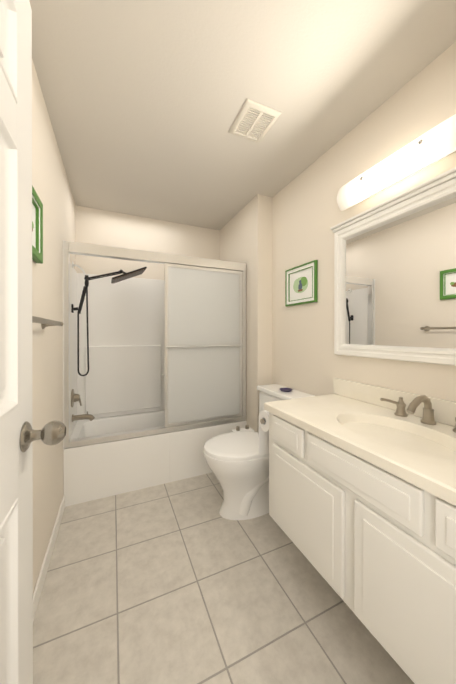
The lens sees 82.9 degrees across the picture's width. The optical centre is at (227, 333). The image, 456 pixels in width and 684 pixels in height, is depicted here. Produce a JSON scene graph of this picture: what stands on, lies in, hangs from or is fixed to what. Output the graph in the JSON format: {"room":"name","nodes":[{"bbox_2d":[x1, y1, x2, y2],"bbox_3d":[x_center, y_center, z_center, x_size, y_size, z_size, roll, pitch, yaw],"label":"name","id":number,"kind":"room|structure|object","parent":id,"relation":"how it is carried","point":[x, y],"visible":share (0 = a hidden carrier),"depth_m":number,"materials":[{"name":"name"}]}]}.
{"room":"bathroom","nodes":[
{"label":"bathroom","id":0,"kind":"room"},
{"bbox_2d":[32,60,74,592],"bbox_3d":[-0.800,0.011,0.879,0.100,2.440,3.570,0,0,-24],"label":"wall","id":1,"kind":"structure","parent":0,"point":[50,184],"depth_m":1.40,"materials":[{"name":"beige paint"}]},
{"bbox_2d":[32,186,42,263],"bbox_3d":[-0.795,-0.462,1.027,0.026,0.275,0.360,0,0,-24],"label":"picture","id":2,"kind":"object","parent":1,"relation":"attached to","point":[37,230],"visible":0.17,"depth_m":1.15,"materials":[{"name":"green wood"}]},
{"bbox_2d":[32,316,62,328],"bbox_3d":[-0.767,-0.049,1.041,0.089,0.053,0.654,0,0,-24],"label":"towel rail","id":3,"kind":"object","parent":1,"relation":"attached to","point":[44,322],"visible":0.38,"depth_m":1.06,"materials":[{"name":"silver metal"}]},
{"bbox_2d":[33,495,64,620],"bbox_3d":[-0.726,1.189,0.854,0.012,0.085,2.136,0,0,-24],"label":"baseboard","id":4,"kind":"structure","parent":1,"relation":"attached to","point":[42,576],"depth_m":1.30,"materials":[{"name":"white wood"}]},
{"bbox_2d":[63,240,245,449],"bbox_3d":[-0.507,0.077,2.148,1.466,1.477,0.078,0,0,-24],"label":"shower door frame","id":5,"kind":"object","parent":1,"relation":"attached to","point":[205,342],"visible":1,"depth_m":2.23,"materials":[{"name":"silver metal"}]},
{"bbox_2d":[75,205,219,279],"bbox_3d":[-0.720,0.006,2.813,1.620,2.440,0.100,0,0,-24],"label":"wall","id":6,"kind":"structure","parent":0,"point":[105,228],"depth_m":2.66,"materials":[{"name":"beige paint"}]},
{"bbox_2d":[70,262,164,436],"bbox_3d":[-0.644,0.121,2.458,1.468,1.388,0.609,0,0,-24],"label":"wall","id":7,"kind":"structure","parent":6,"relation":"attached to","point":[125,375],"depth_m":2.56,"materials":[{"name":"white"}]},
{"bbox_2d":[71,261,146,421],"bbox_3d":[-1.026,0.067,2.256,0.576,1.334,0.300,0,0,-24],"label":"shower fixture","id":8,"kind":"object","parent":7,"relation":"attached to","point":[116,279],"visible":1,"depth_m":2.15,"materials":[{"name":"black metal"}]},
{"bbox_2d":[33,472,413,683],"bbox_3d":[-0.014,1.270,1.232,1.820,0.080,3.570,0,0,-24],"label":"floor","id":9,"kind":"structure","parent":0,"point":[182,581],"depth_m":1.17,"materials":[{"name":"tile"}]},
{"bbox_2d":[63,410,246,506],"bbox_3d":[-0.631,1.022,2.431,1.466,0.410,0.671,0,0,-24],"label":"bathtub","id":10,"kind":"object","parent":9,"relation":"on","point":[96,471],"visible":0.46,"depth_m":2.07,"materials":[{"name":"white ceramic"}]},
{"bbox_2d":[203,384,314,519],"bbox_3d":[0.169,0.822,1.889,0.741,0.814,0.538,0,0,-24],"label":"toilet","id":11,"kind":"object","parent":9,"relation":"on","point":[237,464],"visible":0.65,"depth_m":1.72,"materials":[{"name":"white ceramic"}]},
{"bbox_2d":[259,397,455,683],"bbox_3d":[0.667,0.826,1.036,0.531,0.810,1.330,0,0,-24],"label":"bathroom vanity","id":12,"kind":"object","parent":9,"relation":"on","point":[362,495],"depth_m":0.83,"materials":[{"name":"white paint"}]},
{"bbox_2d":[264,394,455,501],"bbox_3d":[0.691,0.400,0.982,0.530,0.039,1.218,0,0,-24],"label":"countertop","id":13,"kind":"structure","parent":12,"relation":"on","point":[422,449],"depth_m":1.04,"materials":[{"name":"beige stone"}]},
{"bbox_2d":[29,0,455,229],"bbox_3d":[-0.014,-1.250,1.226,1.820,0.080,3.570,0,0,-24],"label":"ceiling","id":14,"kind":"structure","parent":0,"point":[145,100],"depth_m":1.25,"materials":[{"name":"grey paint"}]},
{"bbox_2d":[228,98,280,142],"bbox_3d":[0.147,-1.202,1.478,0.210,0.015,0.240,0,0,-24],"label":"ceiling vent","id":15,"kind":"object","parent":14,"relation":"in","point":[254,121],"visible":1,"depth_m":1.45,"materials":[{"name":"beige plastic"}]},
{"bbox_2d":[220,194,271,432],"bbox_3d":[0.149,0.007,2.669,0.150,2.440,0.870,0,0,-24],"label":"wall","id":16,"kind":"structure","parent":0,"point":[246,234],"depth_m":2.29,"materials":[{"name":"beige paint"}]},
{"bbox_2d":[272,42,455,401],"bbox_3d":[0.771,0.009,1.578,0.100,2.440,3.570,0,0,-24],"label":"wall","id":17,"kind":"structure","parent":0,"point":[307,213],"depth_m":1.65,"materials":[{"name":"beige paint"}]},
{"bbox_2d":[285,260,317,306],"bbox_3d":[0.542,-0.366,1.940,0.020,0.290,0.340,0,0,-24],"label":"picture","id":18,"kind":"object","parent":17,"relation":"attached to","point":[301,283],"visible":1,"depth_m":1.92,"materials":[{"name":"green"}]},
{"bbox_2d":[330,167,455,365],"bbox_3d":[0.895,-0.269,1.117,0.046,0.799,1.136,0,0,-24],"label":"mirror","id":19,"kind":"object","parent":17,"relation":"attached to","point":[394,277],"visible":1,"depth_m":1.26,"materials":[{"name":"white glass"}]},
{"bbox_2d":[333,378,455,425],"bbox_3d":[0.924,0.330,1.086,0.020,0.099,1.218,0,0,-24],"label":"backsplash","id":20,"kind":"structure","parent":17,"relation":"attached to","point":[423,406],"depth_m":1.22,"materials":[{"name":"beige stone"}]},
{"bbox_2d":[337,114,455,210],"bbox_3d":[0.814,-0.790,1.245,0.088,0.144,0.670,0,0,-24],"label":"sconce","id":21,"kind":"object","parent":17,"relation":"attached to","point":[434,145],"visible":1,"depth_m":1.19,"materials":[{"name":"white glass"}]},
{"bbox_3d":[0.468,0.013,0.146,1.620,2.440,0.120,0,0,-24],"label":"wall","id":22,"kind":"structure","parent":0,"visible":0},
{"bbox_2d":[0,0,65,683],"bbox_3d":[-0.345,0.209,0.283,0.194,2.023,0.775,0,0,-24],"label":"door","id":23,"kind":"structure","parent":22,"relation":"in","point":[19,435],"depth_m":0.53,"materials":[{"name":"white paint"}]}
]}

